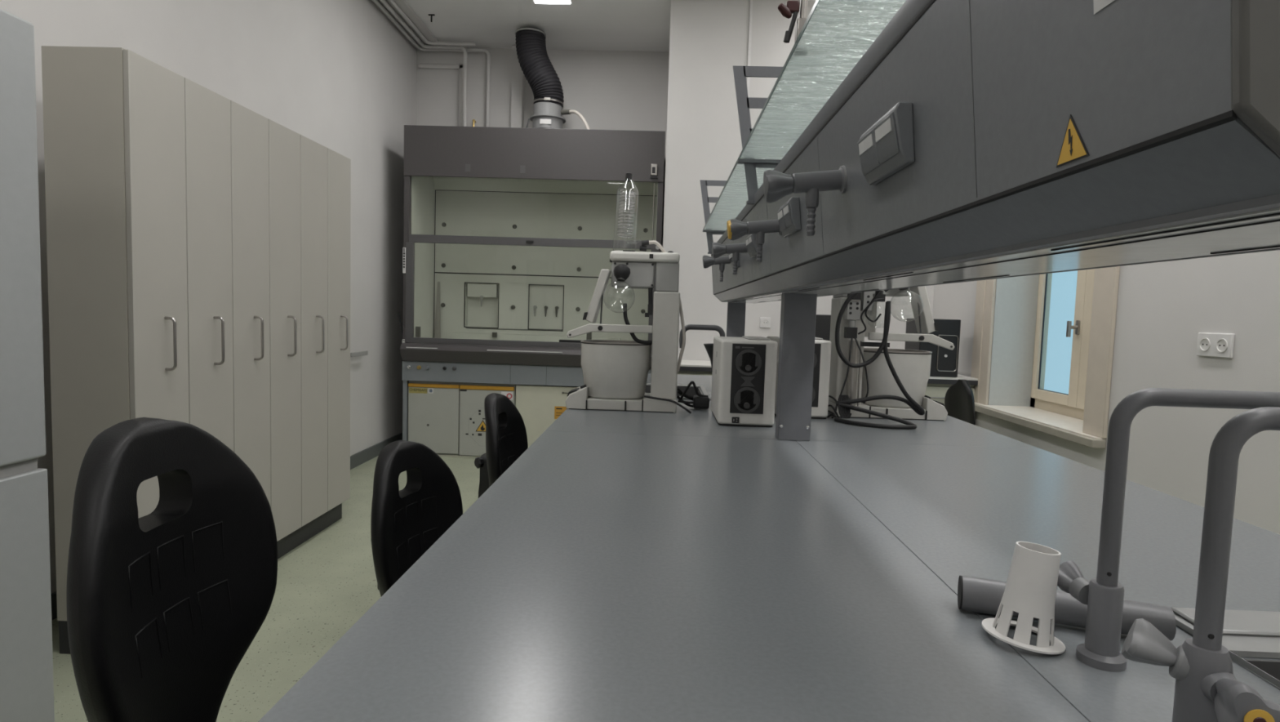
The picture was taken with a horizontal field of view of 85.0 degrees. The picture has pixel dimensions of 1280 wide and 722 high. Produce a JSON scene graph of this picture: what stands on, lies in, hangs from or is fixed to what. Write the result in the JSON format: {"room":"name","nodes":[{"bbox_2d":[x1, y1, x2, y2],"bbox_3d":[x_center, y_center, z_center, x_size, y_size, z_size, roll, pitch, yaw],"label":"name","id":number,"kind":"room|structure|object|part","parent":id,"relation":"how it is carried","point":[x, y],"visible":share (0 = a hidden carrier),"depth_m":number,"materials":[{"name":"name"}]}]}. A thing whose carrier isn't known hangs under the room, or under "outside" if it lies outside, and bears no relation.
{"room":"chemistry laboratory","nodes":[
{"label":"chemistry laboratory","id":0,"kind":"room"},
{"bbox_2d":[0,0,417,593],"bbox_3d":[-2.341,-0.782,2.100,0.150,3.660,9.350,2,4,2],"label":"wall","id":1,"kind":"structure","parent":0,"point":[340,75],"depth_m":4.71,"materials":[{"name":"paint"}]},
{"bbox_2d":[50,431,402,620],"bbox_3d":[-2.314,0.997,2.197,0.014,0.100,9.100,2,4,2],"label":"baseboard","id":2,"kind":"structure","parent":1,"relation":"attached to","point":[364,455],"depth_m":5.58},
{"bbox_2d":[350,191,368,456],"bbox_3d":[-2.173,-0.243,4.915,0.060,1.999,1.100,2,4,2],"label":"door","id":3,"kind":"structure","parent":1,"relation":"in","point":[366,352],"depth_m":5.27,"materials":[{"name":"paint"}]},
{"bbox_3d":[-2.165,-0.035,5.332,0.055,0.130,0.295,2,4,2],"label":"handle","id":4,"kind":"part","parent":3,"relation":"part of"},
{"bbox_2d":[371,0,439,48],"bbox_3d":[-2.085,-2.587,1.967,0.250,0.025,9.050,2,4,2],"label":"ceiling pipe","id":5,"kind":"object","parent":1,"relation":"attached to","point":[403,5],"depth_m":5.84,"materials":[{"name":"paint"}]},
{"bbox_2d":[51,455,479,721],"bbox_3d":[0.073,1.175,2.160,5.100,0.100,9.350,2,4,2],"label":"floor","id":6,"kind":"structure","parent":0,"point":[326,584],"depth_m":2.90,"materials":[{"name":"plastic"}]},
{"bbox_2d":[0,8,54,721],"bbox_3d":[-1.911,0.125,1.551,0.660,1.955,0.618,2,4,2],"label":"freezer","id":7,"kind":"object","parent":6,"relation":"on","point":[26,655],"visible":1,"depth_m":1.77,"materials":[{"name":"metal"}]},
{"bbox_3d":[-1.596,-0.283,1.513,0.055,1.117,0.618,2,4,2],"label":"door","id":8,"kind":"part","parent":7,"relation":"part of","materials":[{"name":"metal"}]},
{"bbox_3d":[-1.627,0.693,1.582,0.055,0.775,0.618,2,4,2],"label":"door","id":9,"kind":"part","parent":7,"relation":"part of","materials":[{"name":"metal"}]},
{"bbox_2d":[41,45,189,653],"bbox_3d":[-1.856,-0.011,2.534,0.335,2.092,0.278,2,4,2],"label":"tall cabinet","id":10,"kind":"object","parent":6,"relation":"on","point":[114,122],"visible":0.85,"depth_m":2.39,"materials":[{"name":"beige laminate"}]},
{"bbox_3d":[-1.736,-0.066,2.527,0.019,1.965,0.274,2,4,2],"label":"door","id":11,"kind":"part","parent":10,"relation":"part of","materials":[{"name":"beige laminate"}]},
{"bbox_3d":[-1.707,-0.063,2.542,0.041,0.198,0.011,2,4,2],"label":"handle","id":12,"kind":"part","parent":10,"relation":"part of","materials":[{"name":"metal"}]},
{"bbox_2d":[66,417,277,721],"bbox_3d":[-0.555,0.634,1.119,0.581,1.085,0.535,2,4,2],"label":"chair","id":13,"kind":"object","parent":6,"relation":"on","point":[165,605],"visible":0.99,"depth_m":1.06,"materials":[{"name":"black plastic"}]},
{"bbox_2d":[184,77,233,451],"bbox_3d":[-1.847,-0.030,2.812,0.335,2.092,0.278,2,4,2],"label":"tall cabinet","id":14,"kind":"object","parent":6,"relation":"on","point":[207,118],"visible":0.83,"depth_m":2.77,"materials":[{"name":"beige laminate"}]},
{"bbox_3d":[-1.698,-0.082,2.820,0.041,0.198,0.011,2,4,2],"label":"handle","id":15,"kind":"part","parent":14,"relation":"part of","materials":[{"name":"metal"}]},
{"bbox_2d":[230,100,271,506],"bbox_3d":[-1.839,-0.050,3.090,0.335,2.092,0.278,2,4,2],"label":"tall cabinet","id":16,"kind":"object","parent":6,"relation":"on","point":[249,128],"visible":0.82,"depth_m":3.06,"materials":[{"name":"beige laminate"}]},
{"bbox_3d":[-1.690,-0.101,3.097,0.041,0.198,0.011,2,4,2],"label":"handle","id":17,"kind":"part","parent":16,"relation":"part of","materials":[{"name":"metal"}]},
{"bbox_2d":[268,119,301,559],"bbox_3d":[-1.830,-0.069,3.367,0.335,2.092,0.278,2,4,2],"label":"tall cabinet","id":18,"kind":"object","parent":6,"relation":"on","point":[284,143],"visible":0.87,"depth_m":3.35,"materials":[{"name":"beige laminate"}]},
{"bbox_3d":[-1.681,-0.120,3.375,0.041,0.198,0.011,2,4,2],"label":"handle","id":19,"kind":"part","parent":18,"relation":"part of","materials":[{"name":"metal"}]},
{"bbox_2d":[292,134,327,549],"bbox_3d":[-1.821,-0.088,3.645,0.335,2.092,0.278,2,4,2],"label":"tall cabinet","id":20,"kind":"object","parent":6,"relation":"on","point":[313,155],"visible":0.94,"depth_m":3.63,"materials":[{"name":"beige laminate"}]},
{"bbox_3d":[-1.672,-0.139,3.653,0.041,0.198,0.011,2,4,2],"label":"handle","id":21,"kind":"part","parent":20,"relation":"part of","materials":[{"name":"metal"}]},
{"bbox_2d":[319,147,351,532],"bbox_3d":[-1.813,-0.107,3.923,0.335,2.092,0.278,2,4,2],"label":"tall cabinet","id":22,"kind":"object","parent":6,"relation":"on","point":[339,166],"visible":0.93,"depth_m":3.90,"materials":[{"name":"beige laminate"}]},
{"bbox_3d":[-1.664,-0.159,3.930,0.041,0.198,0.011,2,4,2],"label":"handle","id":23,"kind":"part","parent":22,"relation":"part of","materials":[{"name":"metal"}]},
{"bbox_2d":[370,440,462,595],"bbox_3d":[-0.519,0.679,2.099,0.581,0.860,0.535,3,4,17],"label":"chair","id":24,"kind":"object","parent":6,"relation":"on","point":[406,522],"visible":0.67,"depth_m":2.09,"materials":[{"name":"black plastic"}]},
{"bbox_2d":[408,380,516,457],"bbox_3d":[-1.498,0.478,6.161,0.904,0.628,0.592,2,4,2],"label":"base cabinet","id":25,"kind":"object","parent":6,"relation":"on","point":[447,418],"visible":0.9,"depth_m":5.88,"materials":[{"name":"metal"}]},
{"bbox_3d":[-1.740,0.500,5.892,0.428,0.554,0.024,2,4,2],"label":"door","id":26,"kind":"part","parent":25,"relation":"part of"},
{"bbox_3d":[-1.499,0.218,5.862,0.893,0.032,0.031,2,4,2],"label":"trim","id":27,"kind":"part","parent":25,"relation":"part of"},
{"bbox_3d":[-1.290,0.522,5.880,0.457,0.560,0.024,2,4,2],"label":"door","id":28,"kind":"part","parent":25,"relation":"part of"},
{"bbox_2d":[474,392,528,497],"bbox_3d":[-0.426,0.595,3.067,0.581,0.898,0.535,2,4,7],"label":"chair","id":29,"kind":"object","parent":6,"relation":"on","point":[506,437],"visible":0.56,"depth_m":3.03,"materials":[{"name":"black plastic"}]},
{"bbox_3d":[-0.696,0.440,3.025,0.051,0.051,0.028,6,6,44],"label":"adjusting knob","id":30,"kind":"part","parent":29,"relation":"part of","materials":[{"name":"black plastic"}]},
{"bbox_2d":[397,124,665,440],"bbox_3d":[-0.911,-0.553,6.120,2.168,2.730,0.875,2,4,2],"label":"fume hood","id":31,"kind":"object","parent":6,"relation":"on","point":[508,233],"visible":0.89,"depth_m":6.29,"materials":[{"name":"grey metal"}]},
{"bbox_3d":[-1.981,0.477,5.901,0.035,0.640,0.040,2,4,2],"label":"foot post","id":32,"kind":"part","parent":31,"relation":"part of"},
{"bbox_3d":[-1.935,-0.821,5.805,0.045,1.405,0.050,2,4,2],"label":"post","id":33,"kind":"part","parent":31,"relation":"part of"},
{"bbox_2d":[465,282,498,327],"bbox_3d":[-1.457,-0.515,6.458,0.309,0.402,0.110,2,4,2],"label":"outlet","id":34,"kind":"object","parent":31,"relation":"attached to","point":[482,299],"depth_m":6.50,"materials":[{"name":"plastic"}]},
{"bbox_3d":[-0.918,-0.040,5.780,2.110,0.155,0.125,2,4,2],"label":"sill","id":35,"kind":"part","parent":31,"relation":"part of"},
{"bbox_3d":[-0.904,-0.977,5.728,0.060,0.020,0.009,2,4,2],"label":"sash pull","id":36,"kind":"part","parent":31,"relation":"part of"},
{"bbox_3d":[-0.901,-0.568,5.773,2.086,0.892,0.035,2,4,2],"label":"sash frame","id":37,"kind":"part","parent":31,"relation":"part of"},
{"bbox_2d":[528,284,563,329],"bbox_3d":[-0.862,-0.495,6.441,0.315,0.402,0.110,2,4,2],"label":"outlet","id":38,"kind":"object","parent":31,"relation":"attached to","point":[545,301],"depth_m":6.43,"materials":[{"name":"plastic"}]},
{"bbox_2d":[515,26,590,128],"bbox_3d":[-0.736,-2.363,6.023,0.700,0.905,0.318,2,4,2],"label":"duct","id":39,"kind":"object","parent":31,"relation":"on","point":[534,60],"visible":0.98,"depth_m":5.92,"materials":[{"name":"plastic"}]},
{"bbox_2d":[559,339,581,342],"bbox_3d":[-0.569,-0.164,5.798,0.200,0.020,0.049,2,4,2],"label":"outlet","id":40,"kind":"object","parent":31,"relation":"attached to","point":[560,340],"depth_m":5.78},
{"bbox_3d":[0.148,-0.752,5.745,0.045,1.405,0.050,2,4,2],"label":"post","id":41,"kind":"part","parent":31,"relation":"part of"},
{"bbox_3d":[0.162,-0.466,6.145,0.020,2.620,0.770,2,4,2],"label":"panel","id":42,"kind":"part","parent":31,"relation":"part of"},
{"bbox_2d":[515,384,579,447],"bbox_3d":[-0.751,0.503,6.138,0.576,0.628,0.596,2,4,2],"label":"base cabinet","id":43,"kind":"object","parent":6,"relation":"on","point":[539,406],"visible":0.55,"depth_m":5.84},
{"bbox_2d":[677,359,712,375],"bbox_3d":[0.846,0.478,5.255,1.380,0.905,0.530,2,4,2],"label":"countertop","id":44,"kind":"structure","parent":6,"relation":"on","point":[704,367],"depth_m":5.01,"materials":[{"name":"metal"}]},
{"bbox_2d":[677,359,711,367],"bbox_3d":[0.860,0.032,5.225,1.380,0.012,0.528,2,4,2],"label":"countertop","id":45,"kind":"structure","parent":44,"relation":"on","point":[704,363],"depth_m":5.13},
{"bbox_3d":[0.396,0.166,5.024,0.449,0.150,0.020,2,4,2],"label":"drawer","id":46,"kind":"part","parent":44,"relation":"part of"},
{"bbox_2d":[814,314,831,340],"bbox_3d":[1.373,-0.145,5.127,0.500,0.386,0.170,2,4,2],"label":"monitor","id":47,"kind":"object","parent":44,"relation":"on","point":[823,321],"visible":0.11,"depth_m":5.10,"materials":[{"name":"black plastic"}]},
{"bbox_2d":[257,373,1279,721],"bbox_3d":[0.438,0.691,2.075,1.488,0.900,4.370,2,4,2],"label":"lab bench","id":48,"kind":"object","parent":6,"relation":"on","point":[679,566],"visible":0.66,"depth_m":0.97,"materials":[{"name":"laminate"}]},
{"bbox_2d":[565,173,691,413],"bbox_3d":[-0.029,-0.260,2.639,0.471,0.888,0.343,2,4,2],"label":"rotary evaporator","id":49,"kind":"object","parent":48,"relation":"on","point":[615,372],"visible":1,"depth_m":2.60,"materials":[{"name":"white plastic"}]},
{"bbox_3d":[-0.237,0.110,2.663,0.072,0.044,0.080,2,4,2],"label":"bath knob","id":50,"kind":"part","parent":49,"relation":"part of","materials":[{"name":"plastic"}]},
{"bbox_3d":[-0.142,-0.190,2.574,0.006,0.132,0.056,2,4,2],"label":"arm rod","id":51,"kind":"part","parent":49,"relation":"part of","materials":[{"name":"black plastic"}]},
{"bbox_3d":[-0.112,-0.107,2.558,0.313,0.056,0.014,2,4,2],"label":"lift arm","id":52,"kind":"part","parent":49,"relation":"part of"},
{"bbox_3d":[0.034,-0.218,2.604,0.028,0.108,0.035,2,4,2],"label":"clamp lever","id":53,"kind":"part","parent":49,"relation":"part of","materials":[{"name":"black plastic"}]},
{"bbox_3d":[0.102,0.161,2.584,0.179,0.060,0.014,2,4,8],"label":"power cord","id":54,"kind":"part","parent":49,"relation":"part of","materials":[{"name":"black rubber"}]},
{"bbox_2d":[545,373,777,439],"bbox_3d":[0.112,0.167,3.177,0.739,0.030,2.120,2,4,2],"label":"countertop","id":55,"kind":"structure","parent":48,"relation":"on","point":[700,422],"depth_m":2.33,"materials":[{"name":"laminate"}]},
{"bbox_2d":[257,431,1071,721],"bbox_3d":[0.045,0.318,0.998,0.739,0.030,2.250,2,4,2],"label":"countertop","id":56,"kind":"structure","parent":48,"relation":"on","point":[601,576],"depth_m":0.86,"materials":[{"name":"laminate"}]},
{"bbox_2d":[644,382,711,399],"bbox_3d":[0.079,0.263,3.305,0.465,0.258,0.560,2,4,2],"label":"sink","id":57,"kind":"object","parent":48,"relation":"in","point":[691,391],"visible":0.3,"depth_m":3.51,"materials":[{"name":"grey ceramic"}]},
{"bbox_2d":[644,385,702,395],"bbox_3d":[0.096,0.268,3.300,0.379,0.250,0.449,2,4,2],"label":"basin","id":58,"kind":"object","parent":57,"relation":"in","point":[691,391],"depth_m":3.51,"materials":[{"name":"ceramic"}]},
{"bbox_2d":[676,381,709,408],"bbox_3d":[0.206,0.131,2.736,0.126,0.107,0.090,2,4,2],"label":"cable bundle","id":59,"kind":"object","parent":48,"relation":"on","point":[699,401],"visible":1,"depth_m":2.71,"materials":[{"name":"black rubber"}]},
{"bbox_2d":[679,324,724,347],"bbox_3d":[0.269,0.008,2.981,0.212,0.324,0.056,2,4,2],"label":"tap","id":60,"kind":"object","parent":48,"relation":"on","point":[690,326],"visible":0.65,"depth_m":2.96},
{"bbox_3d":[0.263,-0.033,2.978,0.195,0.244,0.023,2,4,2],"label":"spout","id":61,"kind":"part","parent":60,"relation":"part of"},
{"bbox_2d":[703,343,713,371],"bbox_3d":[0.354,0.060,2.801,0.208,0.250,0.208,2,4,2],"label":"jug","id":62,"kind":"object","parent":48,"relation":"on","point":[709,347],"visible":0.16,"depth_m":2.76,"materials":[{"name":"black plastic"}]},
{"bbox_2d":[711,335,777,426],"bbox_3d":[0.363,0.061,2.483,0.190,0.293,0.354,2,4,2],"label":"pump","id":63,"kind":"object","parent":48,"relation":"on","point":[744,376],"visible":1,"depth_m":2.31,"materials":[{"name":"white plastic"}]},
{"bbox_2d":[731,416,739,422],"bbox_3d":[0.318,0.196,2.321,0.024,0.020,0.005,2,4,2],"label":"switch","id":64,"kind":"object","parent":63,"relation":"attached to","point":[734,419],"depth_m":2.32,"materials":[{"name":"black plastic"}]},
{"bbox_2d":[766,336,831,418],"bbox_3d":[0.603,0.053,2.711,0.190,0.293,0.354,2,4,2],"label":"pump","id":65,"kind":"object","parent":48,"relation":"on","point":[822,354],"visible":0.2,"depth_m":2.54,"materials":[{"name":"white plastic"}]},
{"bbox_2d":[826,395,839,417],"bbox_3d":[0.711,0.170,2.612,0.042,0.077,0.136,2,4,-2],"label":"cable bundle","id":66,"kind":"object","parent":48,"relation":"on","point":[833,414],"visible":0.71,"depth_m":2.58,"materials":[{"name":"black rubber"}]},
{"bbox_2d":[827,285,954,429],"bbox_3d":[0.931,-0.226,2.573,0.462,0.888,0.500,2,4,2],"label":"rotary evaporator","id":67,"kind":"object","parent":48,"relation":"on","point":[882,382],"visible":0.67,"depth_m":2.60,"materials":[{"name":"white plastic"}]},
{"bbox_3d":[0.847,-0.193,2.758,0.170,0.192,0.020,2,4,2],"label":"plate","id":68,"kind":"part","parent":67,"relation":"part of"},
{"bbox_3d":[0.861,-0.060,2.558,0.100,0.016,0.018,2,4,2],"label":"bath handle","id":69,"kind":"part","parent":67,"relation":"part of","materials":[{"name":"black plastic"}]},
{"bbox_3d":[0.997,-0.073,2.567,0.313,0.056,0.014,2,4,2],"label":"lift arm","id":70,"kind":"part","parent":67,"relation":"part of"},
{"bbox_3d":[1.033,-0.154,2.580,0.006,0.132,0.056,2,4,2],"label":"arm rod","id":71,"kind":"part","parent":67,"relation":"part of","materials":[{"name":"black plastic"}]},
{"bbox_3d":[1.113,0.152,2.664,0.072,0.044,0.080,2,4,2],"label":"bath knob","id":72,"kind":"part","parent":67,"relation":"part of","materials":[{"name":"plastic"}]},
{"bbox_2d":[773,412,1038,448],"bbox_3d":[0.865,0.192,3.156,0.730,0.030,2.120,2,4,2],"label":"countertop","id":73,"kind":"structure","parent":48,"relation":"on","point":[953,431],"depth_m":2.28,"materials":[{"name":"laminate"}]},
{"bbox_2d":[699,0,1279,440],"bbox_3d":[0.480,-0.319,2.140,0.512,1.107,3.607,2,4,2],"label":"shelving unit","id":74,"kind":"object","parent":48,"relation":"on","point":[970,140],"visible":0.97,"depth_m":0.61,"materials":[{"name":"silver metal"}]},
{"bbox_3d":[0.269,-0.391,2.748,0.045,0.052,0.048,2,4,2],"label":"knob","id":75,"kind":"part","parent":74,"relation":"part of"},
{"bbox_3d":[0.560,-0.715,3.872,0.424,0.010,0.026,2,4,2],"label":"shelf arm","id":76,"kind":"part","parent":74,"relation":"part of"},
{"bbox_3d":[0.254,-0.356,2.240,0.045,0.052,0.048,2,4,2],"label":"knob","id":77,"kind":"part","parent":74,"relation":"part of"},
{"bbox_2d":[728,253,739,268],"bbox_3d":[0.358,-0.390,2.664,0.029,0.067,0.148,2,4,2],"label":"socket","id":78,"kind":"object","parent":74,"relation":"attached to","point":[731,261],"depth_m":2.66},
{"bbox_3d":[0.536,-0.109,3.937,0.100,0.440,0.030,2,4,2],"label":"post","id":79,"kind":"part","parent":74,"relation":"part of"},
{"bbox_3d":[0.236,-0.317,1.681,0.045,0.052,0.048,2,4,2],"label":"knob","id":80,"kind":"part","parent":74,"relation":"part of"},
{"bbox_2d":[703,157,774,230],"bbox_3d":[0.532,-0.663,2.979,0.418,0.009,1.781,2,4,2],"label":"glass shelf","id":81,"kind":"object","parent":74,"relation":"attached to","point":[733,197],"visible":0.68,"depth_m":2.81,"materials":[{"name":"glass"}]},
{"bbox_2d":[745,234,757,257],"bbox_3d":[0.341,-0.352,2.115,0.029,0.067,0.148,2,4,2],"label":"socket","id":82,"kind":"object","parent":74,"relation":"attached to","point":[751,244],"depth_m":2.09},
{"bbox_3d":[0.505,-0.592,2.087,0.424,0.010,0.026,2,4,2],"label":"shelf arm","id":83,"kind":"part","parent":74,"relation":"part of"},
{"bbox_3d":[0.218,-0.277,1.099,0.045,0.052,0.048,2,4,2],"label":"knob","id":84,"kind":"part","parent":74,"relation":"part of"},
{"bbox_2d":[777,196,800,237],"bbox_3d":[0.323,-0.310,1.517,0.029,0.067,0.148,2,4,2],"label":"socket","id":85,"kind":"object","parent":74,"relation":"attached to","point":[788,215],"depth_m":1.47,"materials":[{"name":"plastic"}]},
{"bbox_3d":[0.469,0.018,2.105,0.096,0.440,0.055,2,4,2],"label":"post","id":86,"kind":"part","parent":74,"relation":"part of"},
{"bbox_2d":[738,0,906,159],"bbox_3d":[0.479,-0.543,1.252,0.418,0.009,1.666,2,4,2],"label":"glass shelf","id":87,"kind":"object","parent":74,"relation":"attached to","point":[835,35],"visible":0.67,"depth_m":1.29,"materials":[{"name":"glass"}]},
{"bbox_2d":[777,0,808,43],"bbox_3d":[0.273,-0.632,1.239,0.056,0.157,0.025,2,4,2],"label":"clamp","id":88,"kind":"object","parent":87,"relation":"on","point":[791,7],"visible":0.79,"depth_m":1.24,"materials":[{"name":"metal"}]},
{"bbox_2d":[857,102,915,185],"bbox_3d":[0.302,-0.266,0.867,0.029,0.067,0.148,2,4,2],"label":"socket","id":89,"kind":"object","parent":74,"relation":"attached to","point":[886,149],"depth_m":0.83,"materials":[{"name":"plastic"}]},
{"bbox_3d":[0.299,-0.240,0.434,0.003,0.024,0.057,2,4,2],"label":"label plate","id":90,"kind":"part","parent":74,"relation":"part of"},
{"bbox_2d":[981,541,1065,653],"bbox_3d":[0.450,0.271,0.815,0.087,0.113,0.087,2,4,2],"label":"strainer","id":91,"kind":"object","parent":48,"relation":"on","point":[1031,585],"visible":1,"depth_m":0.80,"materials":[{"name":"white plastic"}]},
{"bbox_2d":[795,440,1279,721],"bbox_3d":[0.797,0.343,0.977,0.730,0.030,2.250,2,4,2],"label":"countertop","id":92,"kind":"structure","parent":48,"relation":"on","point":[962,510],"depth_m":1.25,"materials":[{"name":"laminate"}]},
{"bbox_2d":[957,575,1176,639],"bbox_3d":[0.520,0.305,0.865,0.228,0.043,0.043,3,4,20],"label":"pipe","id":93,"kind":"object","parent":48,"relation":"on","point":[976,594],"visible":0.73,"depth_m":0.85,"materials":[{"name":"plastic"}]},
{"bbox_2d":[1057,387,1279,671],"bbox_3d":[0.605,0.182,0.781,0.250,0.306,0.086,2,4,2],"label":"tap","id":94,"kind":"object","parent":48,"relation":"on","point":[1104,597],"visible":0.92,"depth_m":0.76,"materials":[{"name":"metal"}]},
{"bbox_3d":[0.496,0.255,0.814,0.036,0.039,0.036,2,4,2],"label":"knob","id":95,"kind":"part","parent":94,"relation":"part of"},
{"bbox_3d":[0.619,0.141,0.758,0.223,0.221,0.020,2,4,2],"label":"spout","id":96,"kind":"part","parent":94,"relation":"part of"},
{"bbox_2d":[1121,406,1279,721],"bbox_3d":[0.577,0.195,0.583,0.286,0.307,0.112,2,4,2],"label":"mixer tap","id":97,"kind":"object","parent":48,"relation":"on","point":[1206,689],"visible":1,"depth_m":0.59,"materials":[{"name":"metal"}]},
{"bbox_3d":[0.455,0.255,0.628,0.043,0.040,0.038,2,4,2],"label":"knob","id":98,"kind":"part","parent":97,"relation":"part of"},
{"bbox_3d":[0.603,0.148,0.593,0.239,0.215,0.020,2,4,2],"label":"spout","id":99,"kind":"part","parent":97,"relation":"part of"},
{"bbox_3d":[0.483,0.277,0.559,0.046,0.050,0.048,2,4,2],"label":"knob","id":100,"kind":"part","parent":97,"relation":"part of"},
{"bbox_2d":[1170,607,1279,688],"bbox_3d":[0.861,0.472,0.630,0.405,0.264,0.565,2,4,2],"label":"sink","id":101,"kind":"object","parent":48,"relation":"in","point":[1246,633],"visible":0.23,"depth_m":0.83,"materials":[{"name":"grey ceramic"}]},
{"bbox_2d":[1244,658,1279,679],"bbox_3d":[0.842,0.481,0.591,0.359,0.250,0.404,2,4,2],"label":"basin","id":102,"kind":"object","parent":101,"relation":"in","point":[1268,669],"depth_m":0.78,"materials":[{"name":"metal"}]},
{"bbox_2d":[924,373,977,404],"bbox_3d":[1.876,0.525,5.040,0.674,0.905,0.900,2,4,2],"label":"countertop","id":103,"kind":"structure","parent":6,"relation":"on","point":[937,387],"depth_m":4.59,"materials":[{"name":"metal"}]},
{"bbox_2d":[904,318,960,377],"bbox_3d":[1.931,-0.096,4.724,0.340,0.379,0.287,2,4,2],"label":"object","id":104,"kind":"object","parent":103,"relation":"on","point":[944,362],"visible":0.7,"depth_m":4.59,"materials":[{"name":"plastic"}]},
{"bbox_3d":[1.873,0.238,4.587,0.272,0.010,0.030,2,4,2],"label":"handle","id":105,"kind":"part","parent":103,"relation":"part of","materials":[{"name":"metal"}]},
{"bbox_3d":[1.873,0.241,4.612,0.650,0.150,0.020,2,4,2],"label":"drawer","id":106,"kind":"part","parent":103,"relation":"part of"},
{"bbox_2d":[928,373,977,380],"bbox_3d":[1.890,0.080,5.010,0.674,0.012,0.898,2,4,2],"label":"countertop","id":107,"kind":"structure","parent":103,"relation":"on","point":[959,376],"depth_m":4.56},
{"bbox_2d":[944,379,975,425],"bbox_3d":[1.706,0.569,4.158,0.559,0.930,0.554,2,4,2],"label":"office chair","id":108,"kind":"object","parent":6,"relation":"on","point":[959,402],"visible":0.21,"depth_m":4.12,"materials":[{"name":"black plastic"}]},
{"bbox_2d":[416,47,669,366],"bbox_3d":[-0.950,-1.058,6.651,2.350,3.660,0.150,2,4,2],"label":"wall","id":109,"kind":"structure","parent":0,"point":[611,90],"depth_m":6.47,"materials":[{"name":"paint"}]},
{"bbox_2d":[417,63,463,126],"bbox_3d":[-1.883,-1.502,6.559,0.420,2.500,0.022,2,4,2],"label":"pipe","id":110,"kind":"object","parent":109,"relation":"attached to","point":[460,67],"depth_m":6.47,"materials":[{"name":"paint"}]},
{"bbox_2d":[511,44,524,127],"bbox_3d":[-1.137,-2.051,6.461,0.100,1.655,0.098,2,4,2],"label":"wall boxing","id":111,"kind":"structure","parent":109,"relation":"attached to","point":[517,75],"depth_m":6.39,"materials":[{"name":"paint"}]},
{"bbox_2d":[405,0,816,51],"bbox_3d":[0.190,-2.574,1.897,5.100,0.100,9.350,2,4,2],"label":"ceiling","id":112,"kind":"structure","parent":0,"point":[637,25],"depth_m":5.83,"materials":[{"name":"paint"}]},
{"bbox_2d":[379,0,466,126],"bbox_3d":[-1.934,-1.849,1.971,0.414,1.432,8.967,2,4,2],"label":"ceiling pipe","id":113,"kind":"object","parent":112,"relation":"attached to","point":[384,2],"visible":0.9,"depth_m":6.33,"materials":[{"name":"paint"}]},
{"bbox_2d":[372,0,490,126],"bbox_3d":[-1.863,-1.848,1.984,0.674,1.432,8.997,2,4,2],"label":"ceiling pipe","id":114,"kind":"object","parent":112,"relation":"attached to","point":[377,2],"visible":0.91,"depth_m":6.39,"materials":[{"name":"paint"}]},
{"bbox_2d":[428,13,435,22],"bbox_3d":[-1.718,-2.825,5.755,0.050,0.062,0.012,2,4,2],"label":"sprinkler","id":115,"kind":"object","parent":112,"relation":"attached to","point":[431,15],"visible":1,"depth_m":5.75,"materials":[{"name":"black metal"}]},
{"bbox_2d":[388,0,475,45],"bbox_3d":[-1.836,-2.545,1.869,0.445,0.030,8.865,2,4,2],"label":"ceiling pipe","id":116,"kind":"object","parent":112,"relation":"attached to","point":[393,2],"visible":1,"depth_m":6.17,"materials":[{"name":"paint"}]},
{"bbox_2d":[533,0,572,4],"bbox_3d":[-0.691,-2.739,4.816,0.294,0.034,1.204,2,4,2],"label":"recessed light","id":117,"kind":"object","parent":112,"relation":"in","point":[548,2],"visible":1,"depth_m":5.37,"materials":[{"name":"white plastic"}]},
{"bbox_2d":[662,0,933,360],"bbox_3d":[1.252,-0.946,6.038,2.108,3.660,1.250,2,4,2],"label":"wall pier","id":118,"kind":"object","parent":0,"point":[708,37],"visible":0.08,"depth_m":5.38,"materials":[{"name":"paint"}]},
{"bbox_2d":[746,0,752,97],"bbox_3d":[0.814,-1.710,5.364,0.020,2.050,0.014,2,4,2],"label":"cable conduit","id":119,"kind":"object","parent":118,"relation":"attached to","point":[751,1],"visible":0.25,"depth_m":5.31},
{"bbox_2d":[760,316,770,327],"bbox_3d":[0.979,-0.300,5.456,0.082,0.080,0.016,2,4,2],"label":"wall socket","id":120,"kind":"object","parent":118,"relation":"attached to","point":[764,322],"visible":1,"depth_m":5.45,"materials":[{"name":"white plastic"}]},
{"bbox_2d":[932,249,1279,533],"bbox_3d":[2.336,-0.627,1.965,0.312,3.660,9.350,2,4,2],"label":"wall","id":121,"kind":"structure","parent":0,"point":[1162,308],"depth_m":2.79,"materials":[{"name":"paint"}]},
{"bbox_2d":[970,266,1119,448],"bbox_3d":[2.355,-0.541,3.906,0.375,1.820,1.410,2,4,2],"label":"window","id":122,"kind":"structure","parent":121,"relation":"in","point":[1018,395],"depth_m":4.29,"materials":[{"name":"paint"}]},
{"bbox_3d":[2.330,0.322,3.966,0.350,0.008,1.390,2,4,2],"label":"sill","id":123,"kind":"part","parent":122,"relation":"part of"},
{"bbox_3d":[2.514,-0.471,3.866,0.050,1.605,1.050,2,4,2],"label":"frame","id":124,"kind":"part","parent":122,"relation":"part of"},
{"bbox_3d":[2.496,-0.493,4.095,0.050,1.485,0.480,2,4,2],"label":"casement frame","id":125,"kind":"part","parent":122,"relation":"part of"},
{"bbox_3d":[2.426,-0.181,3.914,0.061,0.095,0.026,2,4,2],"label":"handle","id":126,"kind":"part","parent":122,"relation":"part of","materials":[{"name":"metal"}]},
{"bbox_3d":[2.482,-0.460,3.627,0.050,1.485,0.460,2,4,2],"label":"casement frame","id":127,"kind":"part","parent":122,"relation":"part of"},
{"bbox_2d":[1196,332,1235,358],"bbox_3d":[2.172,-0.060,2.640,0.016,0.090,0.164,2,4,2],"label":"wall socket","id":128,"kind":"object","parent":121,"relation":"attached to","point":[1210,344],"visible":1,"depth_m":2.63,"materials":[{"name":"white plastic"}]}
]}

